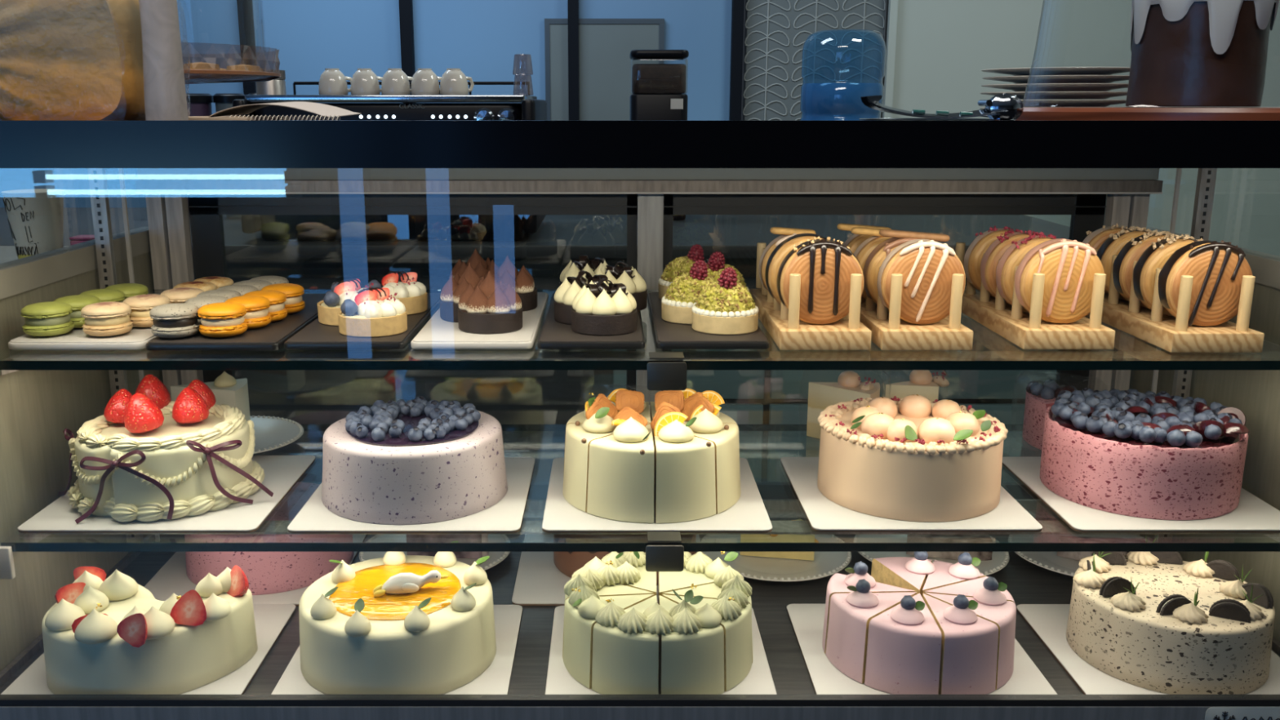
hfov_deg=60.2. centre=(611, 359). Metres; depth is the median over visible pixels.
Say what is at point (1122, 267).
cake
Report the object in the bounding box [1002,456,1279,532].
cake board
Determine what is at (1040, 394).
cake
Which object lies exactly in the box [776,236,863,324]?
cake
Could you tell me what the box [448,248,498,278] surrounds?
tart
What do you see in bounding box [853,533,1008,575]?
plate
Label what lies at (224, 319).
macaron
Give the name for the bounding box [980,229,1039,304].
cake
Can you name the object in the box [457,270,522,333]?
tart
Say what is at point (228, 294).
macaron
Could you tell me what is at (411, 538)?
cake slice
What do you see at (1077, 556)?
cake slice
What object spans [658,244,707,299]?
tart
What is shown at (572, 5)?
trim
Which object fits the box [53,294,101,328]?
macaron
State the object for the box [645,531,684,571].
clip
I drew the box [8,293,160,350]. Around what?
serving tray
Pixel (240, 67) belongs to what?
pastry
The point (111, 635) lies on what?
cake
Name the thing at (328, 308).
tart
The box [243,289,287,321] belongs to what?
macaron
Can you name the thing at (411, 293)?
tart
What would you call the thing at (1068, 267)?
cake
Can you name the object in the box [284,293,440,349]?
serving tray
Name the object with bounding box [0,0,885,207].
wall
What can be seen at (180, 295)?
macaron
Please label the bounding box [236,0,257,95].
trim
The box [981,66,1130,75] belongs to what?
plate
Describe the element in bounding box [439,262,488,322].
tart
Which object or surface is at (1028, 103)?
plate
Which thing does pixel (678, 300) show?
tart
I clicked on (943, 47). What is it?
wall
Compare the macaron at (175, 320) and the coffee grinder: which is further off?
the coffee grinder
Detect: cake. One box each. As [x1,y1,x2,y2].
[41,564,257,694]
[58,373,273,524]
[184,481,354,595]
[298,540,496,694]
[321,395,507,524]
[553,533,697,585]
[562,388,740,523]
[562,551,752,694]
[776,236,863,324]
[817,394,1008,522]
[822,551,1016,694]
[862,229,949,311]
[877,239,965,324]
[964,225,1019,296]
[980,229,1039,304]
[995,231,1062,313]
[1014,238,1104,324]
[1040,387,1249,519]
[1066,536,1275,694]
[1112,229,1179,308]
[1125,0,1279,106]
[1133,233,1203,316]
[1157,239,1252,326]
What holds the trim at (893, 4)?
attached to the wall at (943, 47)
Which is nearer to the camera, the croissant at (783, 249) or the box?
the croissant at (783, 249)
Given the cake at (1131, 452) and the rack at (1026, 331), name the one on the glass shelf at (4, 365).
the rack at (1026, 331)
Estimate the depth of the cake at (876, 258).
1.05 m
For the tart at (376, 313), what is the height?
0.041 m
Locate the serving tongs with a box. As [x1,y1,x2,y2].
[860,93,1023,119]
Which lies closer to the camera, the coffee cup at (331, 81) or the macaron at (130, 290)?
the macaron at (130, 290)
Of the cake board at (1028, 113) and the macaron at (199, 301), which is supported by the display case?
the cake board at (1028, 113)
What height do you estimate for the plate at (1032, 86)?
0.008 m
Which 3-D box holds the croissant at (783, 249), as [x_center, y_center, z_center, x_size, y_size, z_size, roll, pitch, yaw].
[0.188,-0.082,1.064,0.079,0.078,0.029,0,13,0]
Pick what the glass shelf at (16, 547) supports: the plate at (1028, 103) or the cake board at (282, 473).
the cake board at (282, 473)
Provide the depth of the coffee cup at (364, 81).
2.46 m
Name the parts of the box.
lid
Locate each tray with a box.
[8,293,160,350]
[145,293,325,351]
[244,94,537,102]
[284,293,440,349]
[410,292,548,349]
[537,292,644,349]
[647,292,769,349]
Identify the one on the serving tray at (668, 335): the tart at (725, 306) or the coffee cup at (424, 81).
the tart at (725, 306)
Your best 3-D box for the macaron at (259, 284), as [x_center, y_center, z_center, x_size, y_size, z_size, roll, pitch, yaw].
[-0.375,-0.068,1.150,0.043,0.029,0.043,-8,15,-30]
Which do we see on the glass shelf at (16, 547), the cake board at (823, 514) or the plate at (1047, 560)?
the cake board at (823, 514)
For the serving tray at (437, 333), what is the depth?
1.02 m
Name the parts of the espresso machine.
tray rail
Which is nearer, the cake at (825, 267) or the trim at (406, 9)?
the cake at (825, 267)
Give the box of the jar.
[255,69,286,94]
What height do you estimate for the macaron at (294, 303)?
0.029 m
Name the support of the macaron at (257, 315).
on the serving tray at (273, 336)
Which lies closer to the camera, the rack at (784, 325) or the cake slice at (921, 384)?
the rack at (784, 325)
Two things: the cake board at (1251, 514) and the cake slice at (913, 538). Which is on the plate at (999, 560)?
the cake slice at (913, 538)
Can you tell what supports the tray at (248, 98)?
on the espresso machine
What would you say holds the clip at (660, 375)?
attached to the glass shelf at (4, 365)
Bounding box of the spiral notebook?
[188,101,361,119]
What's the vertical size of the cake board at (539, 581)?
0.003 m
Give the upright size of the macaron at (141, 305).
0.029 m
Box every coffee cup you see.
[318,68,351,94]
[351,68,382,94]
[381,68,412,94]
[410,68,441,94]
[440,68,474,94]
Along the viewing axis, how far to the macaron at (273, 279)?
1.17 m
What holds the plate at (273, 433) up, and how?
on the glass shelf at (16, 547)
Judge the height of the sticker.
0.040 m
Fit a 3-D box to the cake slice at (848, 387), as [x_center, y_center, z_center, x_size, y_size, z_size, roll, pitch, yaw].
[0.271,0.049,1.291,0.105,0.091,0.069,5,14,21]
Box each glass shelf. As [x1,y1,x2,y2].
[0,288,1279,369]
[0,424,1279,551]
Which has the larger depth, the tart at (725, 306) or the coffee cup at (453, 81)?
the coffee cup at (453, 81)
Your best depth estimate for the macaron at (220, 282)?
1.16 m
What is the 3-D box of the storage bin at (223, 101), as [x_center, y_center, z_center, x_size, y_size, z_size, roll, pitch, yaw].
[-1.017,-0.549,2.973,0.084,0.327,0.084,0,13,0]
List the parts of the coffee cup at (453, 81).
handle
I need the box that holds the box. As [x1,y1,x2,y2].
[69,235,94,245]
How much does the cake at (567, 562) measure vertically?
0.062 m
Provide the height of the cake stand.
0.294 m
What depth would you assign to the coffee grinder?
2.84 m
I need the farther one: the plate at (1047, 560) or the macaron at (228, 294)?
the plate at (1047, 560)
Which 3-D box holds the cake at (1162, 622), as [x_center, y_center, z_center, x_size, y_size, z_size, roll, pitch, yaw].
[0.534,0.236,1.059,0.176,0.094,0.176,-8,15,-31]
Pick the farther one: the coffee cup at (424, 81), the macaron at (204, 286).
the coffee cup at (424, 81)
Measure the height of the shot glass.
0.044 m
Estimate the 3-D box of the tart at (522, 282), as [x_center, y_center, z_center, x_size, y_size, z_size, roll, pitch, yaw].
[-0.109,-0.082,1.156,0.062,0.055,0.062,7,15,28]
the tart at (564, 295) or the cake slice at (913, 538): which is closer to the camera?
the tart at (564, 295)
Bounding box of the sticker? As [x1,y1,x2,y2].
[1204,706,1279,719]
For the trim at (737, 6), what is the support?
attached to the wall at (481, 38)
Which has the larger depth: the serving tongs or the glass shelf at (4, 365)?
the glass shelf at (4, 365)
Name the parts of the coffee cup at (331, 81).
handle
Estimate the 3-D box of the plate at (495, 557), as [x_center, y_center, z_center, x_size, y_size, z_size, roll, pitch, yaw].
[-0.206,0.225,1.292,0.176,0.015,0.176,0,13,0]
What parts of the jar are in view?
lid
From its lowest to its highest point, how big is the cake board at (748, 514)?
0.003 m
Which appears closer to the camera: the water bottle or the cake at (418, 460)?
the cake at (418, 460)
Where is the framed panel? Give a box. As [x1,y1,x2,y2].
[544,18,664,119]
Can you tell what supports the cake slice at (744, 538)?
on the plate at (824, 564)
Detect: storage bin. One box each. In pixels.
[186,93,213,217]
[213,93,244,217]
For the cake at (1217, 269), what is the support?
on the rack at (1171, 334)
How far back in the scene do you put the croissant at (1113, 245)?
1.13 m
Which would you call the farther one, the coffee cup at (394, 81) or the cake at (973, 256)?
the coffee cup at (394, 81)
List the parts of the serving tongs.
arm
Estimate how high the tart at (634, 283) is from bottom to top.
0.048 m
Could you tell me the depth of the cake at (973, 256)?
1.15 m
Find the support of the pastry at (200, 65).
on the cake stand
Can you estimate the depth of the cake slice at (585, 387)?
1.29 m
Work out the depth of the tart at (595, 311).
1.02 m
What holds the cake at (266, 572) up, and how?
on the cake board at (172, 577)
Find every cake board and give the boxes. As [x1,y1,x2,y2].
[0,604,296,694]
[17,455,315,533]
[144,533,367,605]
[271,604,522,694]
[287,457,534,533]
[511,533,700,605]
[542,457,772,533]
[545,605,777,694]
[780,457,1042,532]
[786,604,1057,694]
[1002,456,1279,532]
[1015,106,1279,119]
[1016,604,1279,694]
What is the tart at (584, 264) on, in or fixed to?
on the serving tray at (553, 335)
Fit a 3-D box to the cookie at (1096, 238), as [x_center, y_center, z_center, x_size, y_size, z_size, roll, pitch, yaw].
[0.537,-0.109,1.184,0.072,0.075,0.029,0,13,0]
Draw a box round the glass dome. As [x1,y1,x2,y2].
[1022,0,1044,104]
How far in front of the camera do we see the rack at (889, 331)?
0.99 m
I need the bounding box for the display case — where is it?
[0,120,1279,719]
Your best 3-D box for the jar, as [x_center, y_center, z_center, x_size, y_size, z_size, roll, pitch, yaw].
[-0.858,-0.541,2.810,0.074,0.384,0.074,0,13,0]
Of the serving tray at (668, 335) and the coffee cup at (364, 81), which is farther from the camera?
the coffee cup at (364, 81)
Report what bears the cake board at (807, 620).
on the display case
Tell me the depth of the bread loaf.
0.90 m
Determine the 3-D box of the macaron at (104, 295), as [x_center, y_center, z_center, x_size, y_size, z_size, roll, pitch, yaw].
[-0.505,-0.055,1.095,0.043,0.029,0.043,-12,18,-42]
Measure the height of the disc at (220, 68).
0.011 m
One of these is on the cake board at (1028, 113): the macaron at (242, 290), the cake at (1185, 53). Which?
the cake at (1185, 53)
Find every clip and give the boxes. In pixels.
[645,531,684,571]
[646,352,686,390]
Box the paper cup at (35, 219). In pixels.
[1,188,63,258]
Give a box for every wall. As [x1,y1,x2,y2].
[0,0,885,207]
[880,0,1279,256]
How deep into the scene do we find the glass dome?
1.06 m
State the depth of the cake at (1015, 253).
1.06 m
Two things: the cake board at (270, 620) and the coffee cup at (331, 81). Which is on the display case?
the cake board at (270, 620)
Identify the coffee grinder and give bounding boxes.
[629,49,688,220]
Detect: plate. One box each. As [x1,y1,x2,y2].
[249,415,303,453]
[359,533,511,570]
[700,533,851,581]
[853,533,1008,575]
[980,91,1127,99]
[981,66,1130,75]
[981,83,1128,91]
[982,75,1128,84]
[1008,520,1152,576]
[1020,99,1126,106]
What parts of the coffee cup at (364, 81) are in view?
handle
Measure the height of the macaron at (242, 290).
0.029 m
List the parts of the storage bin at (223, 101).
lid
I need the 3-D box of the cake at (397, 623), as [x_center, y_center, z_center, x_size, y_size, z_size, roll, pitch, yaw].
[-0.204,0.239,1.054,0.185,0.090,0.184,-2,13,-9]
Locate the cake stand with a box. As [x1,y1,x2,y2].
[183,0,280,84]
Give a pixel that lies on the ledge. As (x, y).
(7, 253)
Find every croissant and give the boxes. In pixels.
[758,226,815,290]
[764,233,826,305]
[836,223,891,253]
[850,226,891,305]
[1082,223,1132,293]
[1096,226,1150,301]
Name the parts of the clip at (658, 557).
plate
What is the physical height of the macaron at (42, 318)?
0.029 m
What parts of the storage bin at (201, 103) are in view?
lid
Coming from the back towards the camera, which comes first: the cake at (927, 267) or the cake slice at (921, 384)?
the cake slice at (921, 384)
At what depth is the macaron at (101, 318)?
1.01 m
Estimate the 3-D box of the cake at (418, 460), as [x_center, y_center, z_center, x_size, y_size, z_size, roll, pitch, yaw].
[-0.199,0.092,1.108,0.185,0.084,0.185,-7,15,-27]
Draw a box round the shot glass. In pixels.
[512,53,533,75]
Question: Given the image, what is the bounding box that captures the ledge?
[0,245,67,263]
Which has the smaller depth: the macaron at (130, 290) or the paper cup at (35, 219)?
the macaron at (130, 290)
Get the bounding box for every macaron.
[20,302,74,336]
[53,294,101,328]
[80,288,124,302]
[80,302,133,336]
[104,283,148,301]
[122,293,170,327]
[149,302,200,337]
[160,287,204,303]
[173,280,216,291]
[184,295,227,324]
[192,276,233,288]
[196,288,241,298]
[197,302,248,337]
[216,284,258,296]
[225,295,271,328]
[232,280,271,290]
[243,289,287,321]
[249,275,288,284]
[261,283,305,314]
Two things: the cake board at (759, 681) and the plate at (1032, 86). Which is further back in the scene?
the plate at (1032, 86)
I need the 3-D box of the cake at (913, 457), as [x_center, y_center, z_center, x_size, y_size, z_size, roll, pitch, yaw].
[0.300,0.087,1.112,0.184,0.092,0.184,8,15,31]
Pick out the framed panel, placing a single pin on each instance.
(606, 46)
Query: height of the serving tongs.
0.024 m
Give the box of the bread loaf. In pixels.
[0,0,191,119]
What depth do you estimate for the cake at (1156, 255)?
1.04 m
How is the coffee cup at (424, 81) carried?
on the espresso machine
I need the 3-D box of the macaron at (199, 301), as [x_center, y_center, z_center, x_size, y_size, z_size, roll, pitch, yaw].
[-0.386,-0.046,1.055,0.043,0.029,0.043,-3,13,-13]
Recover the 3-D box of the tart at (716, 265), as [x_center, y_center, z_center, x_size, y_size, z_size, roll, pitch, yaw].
[0.112,-0.085,1.155,0.063,0.060,0.063,-10,17,-38]
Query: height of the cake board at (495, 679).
0.003 m
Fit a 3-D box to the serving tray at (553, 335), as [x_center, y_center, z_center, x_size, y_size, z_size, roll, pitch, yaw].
[-0.019,-0.044,1.129,0.098,0.008,0.271,0,13,0]
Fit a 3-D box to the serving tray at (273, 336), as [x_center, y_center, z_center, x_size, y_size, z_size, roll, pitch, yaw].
[-0.360,-0.042,1.121,0.120,0.008,0.267,0,13,0]
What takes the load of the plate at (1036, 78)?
on the plate at (1032, 86)
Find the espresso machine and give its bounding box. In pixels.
[232,81,546,240]
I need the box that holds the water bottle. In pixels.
[800,29,885,119]
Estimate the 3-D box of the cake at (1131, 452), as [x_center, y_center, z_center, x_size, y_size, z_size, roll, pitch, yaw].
[0.535,0.086,1.118,0.185,0.091,0.185,0,13,0]
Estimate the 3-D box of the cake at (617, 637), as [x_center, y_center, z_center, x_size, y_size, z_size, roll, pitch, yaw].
[0.044,0.239,1.051,0.182,0.092,0.181,0,13,0]
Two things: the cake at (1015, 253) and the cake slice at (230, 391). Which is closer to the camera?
the cake at (1015, 253)
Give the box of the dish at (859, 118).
[858,118,1000,119]
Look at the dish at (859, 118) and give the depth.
0.95 m
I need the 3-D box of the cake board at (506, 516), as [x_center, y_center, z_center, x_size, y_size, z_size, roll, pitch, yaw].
[-0.193,0.134,1.121,0.216,0.003,0.216,0,13,0]
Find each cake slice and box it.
[170,371,250,421]
[406,533,488,559]
[578,383,649,413]
[740,519,818,560]
[806,370,891,439]
[884,369,949,401]
[906,533,992,560]
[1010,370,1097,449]
[1056,536,1146,560]
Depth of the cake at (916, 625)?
1.00 m
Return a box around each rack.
[749,242,871,350]
[841,242,973,350]
[955,242,1115,349]
[1087,248,1264,352]
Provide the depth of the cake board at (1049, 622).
1.05 m
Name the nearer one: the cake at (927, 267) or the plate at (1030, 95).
the cake at (927, 267)
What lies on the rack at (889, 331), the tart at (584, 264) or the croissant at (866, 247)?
the croissant at (866, 247)
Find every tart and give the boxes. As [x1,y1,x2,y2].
[317,278,374,326]
[337,287,407,337]
[366,271,427,315]
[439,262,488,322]
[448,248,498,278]
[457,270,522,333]
[484,255,537,311]
[553,270,608,324]
[559,254,608,286]
[571,278,637,335]
[592,261,647,311]
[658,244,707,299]
[661,259,714,324]
[691,266,758,334]
[706,251,749,291]
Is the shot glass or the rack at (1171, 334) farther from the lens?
the shot glass
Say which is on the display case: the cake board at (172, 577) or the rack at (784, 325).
the cake board at (172, 577)
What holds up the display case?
on the floor
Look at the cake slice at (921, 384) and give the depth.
1.29 m
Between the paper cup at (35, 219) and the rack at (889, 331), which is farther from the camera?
the paper cup at (35, 219)
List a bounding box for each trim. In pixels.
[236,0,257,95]
[398,0,415,88]
[567,0,579,119]
[728,0,744,119]
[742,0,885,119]
[882,0,897,118]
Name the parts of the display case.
glass, trim, deck trim, panel, corner post, corner post, door frame, panel, rail, rail, post, door frame, corner post, corner post, panel, deck trim, trim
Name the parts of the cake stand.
stand plate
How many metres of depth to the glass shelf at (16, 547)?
1.00 m
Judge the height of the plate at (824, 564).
0.015 m

